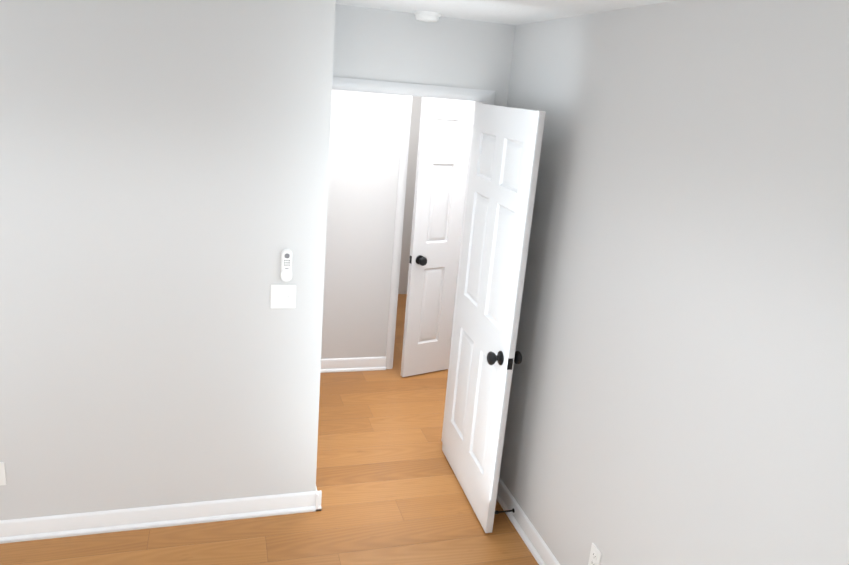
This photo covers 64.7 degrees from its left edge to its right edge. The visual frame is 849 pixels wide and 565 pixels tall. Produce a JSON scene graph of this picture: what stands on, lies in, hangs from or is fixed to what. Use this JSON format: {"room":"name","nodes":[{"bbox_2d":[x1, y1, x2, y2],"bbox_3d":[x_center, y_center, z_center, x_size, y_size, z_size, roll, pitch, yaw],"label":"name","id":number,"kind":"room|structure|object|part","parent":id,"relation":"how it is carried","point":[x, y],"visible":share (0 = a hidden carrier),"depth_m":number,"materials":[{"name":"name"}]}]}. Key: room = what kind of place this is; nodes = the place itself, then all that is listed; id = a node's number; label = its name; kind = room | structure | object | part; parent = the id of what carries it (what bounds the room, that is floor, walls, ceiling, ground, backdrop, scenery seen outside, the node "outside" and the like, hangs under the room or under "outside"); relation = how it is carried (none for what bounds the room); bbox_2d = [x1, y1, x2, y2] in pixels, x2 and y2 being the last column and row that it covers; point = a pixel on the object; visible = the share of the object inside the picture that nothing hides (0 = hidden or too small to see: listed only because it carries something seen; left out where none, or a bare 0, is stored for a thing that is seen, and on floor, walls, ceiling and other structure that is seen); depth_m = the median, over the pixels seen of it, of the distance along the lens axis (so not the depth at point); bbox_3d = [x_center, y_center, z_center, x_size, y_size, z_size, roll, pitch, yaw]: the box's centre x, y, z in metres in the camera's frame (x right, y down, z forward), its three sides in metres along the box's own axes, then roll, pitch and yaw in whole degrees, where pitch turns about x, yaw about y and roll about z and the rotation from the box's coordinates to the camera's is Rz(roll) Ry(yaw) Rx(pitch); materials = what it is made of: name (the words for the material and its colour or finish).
{"room":"empty bedroom","nodes":[
{"label":"empty bedroom","id":0,"kind":"room"},
{"bbox_2d":[0,0,335,519],"bbox_3d":[-1.747,-0.032,2.795,2.640,2.477,0.120,0,17,-17],"label":"wall","id":1,"kind":"structure","parent":0,"point":[164,169],"depth_m":2.88,"materials":[{"name":"white paint"}]},
{"bbox_2d":[0,462,6,485],"bbox_3d":[-1.890,0.847,2.958,0.070,0.115,0.008,0,17,-17],"label":"outlet","id":2,"kind":"object","parent":1,"relation":"attached to","point":[2,475],"visible":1,"depth_m":2.96,"materials":[{"name":"white plastic"}]},
{"bbox_2d":[0,490,321,543],"bbox_3d":[-1.750,1.127,3.077,2.550,0.101,0.030,0,17,-17],"label":"baseboard","id":3,"kind":"structure","parent":1,"relation":"attached to","point":[54,526],"depth_m":3.21,"materials":[{"name":"white paint"}]},
{"bbox_2d":[270,284,295,308],"bbox_3d":[-0.649,0.067,3.085,0.116,0.116,0.021,0,17,-17],"label":"switch plate","id":4,"kind":"object","parent":1,"relation":"attached to","point":[282,296],"visible":1,"depth_m":3.09,"materials":[{"name":"white plastic"}]},
{"bbox_2d":[280,249,291,281],"bbox_3d":[-0.626,-0.078,3.044,0.052,0.150,0.024,0,17,-17],"label":"remote","id":5,"kind":"object","parent":1,"relation":"attached to","point":[286,266],"visible":1,"depth_m":3.04,"materials":[{"name":"white plastic"}]},
{"bbox_2d":[0,294,538,564],"bbox_3d":[-0.605,1.200,3.521,5.500,0.100,7.600,0,17,-17],"label":"floor","id":6,"kind":"structure","parent":0,"point":[388,485],"depth_m":3.42,"materials":[{"name":"brown wood"}]},
{"bbox_2d":[321,90,403,358],"bbox_3d":[-1.108,-0.526,4.691,1.931,2.477,0.120,0,17,-17],"label":"wall","id":7,"kind":"structure","parent":0,"point":[365,142],"depth_m":4.85,"materials":[{"name":"white paint"}]},
{"bbox_2d":[320,357,385,372],"bbox_3d":[-1.204,0.633,4.945,1.888,0.101,0.030,0,17,-17],"label":"baseboard","id":8,"kind":"structure","parent":7,"relation":"attached to","point":[353,364],"depth_m":5.14,"materials":[{"name":"white paint"}]},
{"bbox_2d":[398,96,421,293],"bbox_3d":[-0.412,-1.079,6.805,2.940,2.477,0.120,0,17,-17],"label":"wall","id":9,"kind":"structure","parent":0,"point":[410,182],"depth_m":6.87,"materials":[{"name":"white paint"}]},
{"bbox_2d":[333,4,515,106],"bbox_3d":[0.653,-0.170,3.972,2.562,2.477,0.120,0,17,-17],"label":"wall","id":10,"kind":"structure","parent":0,"point":[385,45],"depth_m":3.39,"materials":[{"name":"white paint"}]},
{"bbox_2d":[332,77,494,442],"bbox_3d":[-0.177,-0.004,3.760,0.937,2.143,0.138,0,17,-17],"label":"door frame","id":11,"kind":"structure","parent":10,"relation":"attached to","point":[487,96],"depth_m":3.45,"materials":[{"name":"white paint"}]},
{"bbox_2d":[442,103,545,532],"bbox_3d":[0.306,0.155,3.457,0.172,2.060,0.819,0,17,-15],"label":"door","id":12,"kind":"structure","parent":10,"relation":"in","point":[505,157],"depth_m":3.34,"materials":[{"name":"white paint"}]},
{"bbox_3d":[0.309,0.123,3.447,0.172,1.628,0.819,0,17,-15],"label":"entry door hardware","id":13,"kind":"part","parent":12,"relation":"part of","materials":[{"name":"black metal"}]},
{"bbox_2d":[336,0,675,24],"bbox_3d":[-0.396,-1.267,2.808,5.500,0.100,7.600,0,17,-17],"label":"ceiling","id":14,"kind":"structure","parent":0,"point":[514,12],"depth_m":2.89,"materials":[{"name":"white paint"}]},
{"bbox_2d":[414,11,440,21],"bbox_3d":[0.013,-1.288,3.249,0.132,0.039,0.132,0,17,-17],"label":"smoke detector","id":15,"kind":"object","parent":14,"relation":"attached to","point":[427,16],"visible":1,"depth_m":3.21,"materials":[{"name":"white plastic"}]},
{"bbox_2d":[499,0,848,564],"bbox_3d":[0.786,0.214,2.686,0.120,2.477,2.531,0,17,-17],"label":"wall","id":16,"kind":"structure","parent":0,"point":[679,391],"depth_m":2.21,"materials":[{"name":"white paint"}]},
{"bbox_2d":[496,477,559,564],"bbox_3d":[0.612,1.345,3.012,0.030,0.101,2.488,0,17,-17],"label":"baseboard","id":17,"kind":"structure","parent":16,"relation":"attached to","point":[537,546],"depth_m":3.36,"materials":[{"name":"white paint"}]},
{"bbox_2d":[495,508,514,513],"bbox_3d":[0.415,1.191,3.483,0.106,0.023,0.023,0,17,-17],"label":"doorstop","id":18,"kind":"object","parent":17,"relation":"attached to","point":[498,512],"visible":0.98,"depth_m":3.48,"materials":[{"name":"black metal"}]},
{"bbox_2d":[588,543,601,564],"bbox_3d":[0.700,1.142,2.760,0.008,0.115,0.070,0,17,-17],"label":"outlet","id":19,"kind":"object","parent":16,"relation":"attached to","point":[595,556],"visible":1,"depth_m":2.75,"materials":[{"name":"white plastic"}]},
{"bbox_3d":[-0.604,-0.100,3.366,0.120,2.477,0.325,0,17,-17],"label":"wall","id":20,"kind":"structure","parent":0,"visible":0},
{"bbox_2d":[315,487,320,510],"bbox_3d":[-0.607,1.058,3.648,0.030,0.101,0.475,0,17,-17],"label":"baseboard return","id":21,"kind":"object","parent":20,"relation":"attached to","point":[316,503],"visible":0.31,"depth_m":3.43,"materials":[{"name":"white paint"}]},
{"bbox_3d":[0.258,-1.536,4.791,0.748,0.377,0.120,0,17,-17],"label":"wall","id":22,"kind":"structure","parent":0,"visible":0},
{"bbox_2d":[386,96,412,368],"bbox_3d":[0.162,-0.369,5.120,0.834,2.143,0.138,0,17,-17],"label":"door frame","id":23,"kind":"structure","parent":22,"relation":"attached to","point":[406,120],"depth_m":4.93,"materials":[{"name":"white paint"}]},
{"bbox_2d":[401,97,474,376],"bbox_3d":[0.207,-0.301,5.005,0.716,2.060,0.172,-6,19,-32],"label":"hall door","id":24,"kind":"structure","parent":22,"relation":"in","point":[445,133],"depth_m":4.89,"materials":[{"name":"white paint"}]},
{"bbox_3d":[0.210,-0.333,4.996,0.716,1.628,0.172,-6,19,-32],"label":"hall door hardware","id":25,"kind":"part","parent":24,"relation":"part of","materials":[{"name":"black metal"}]}
]}

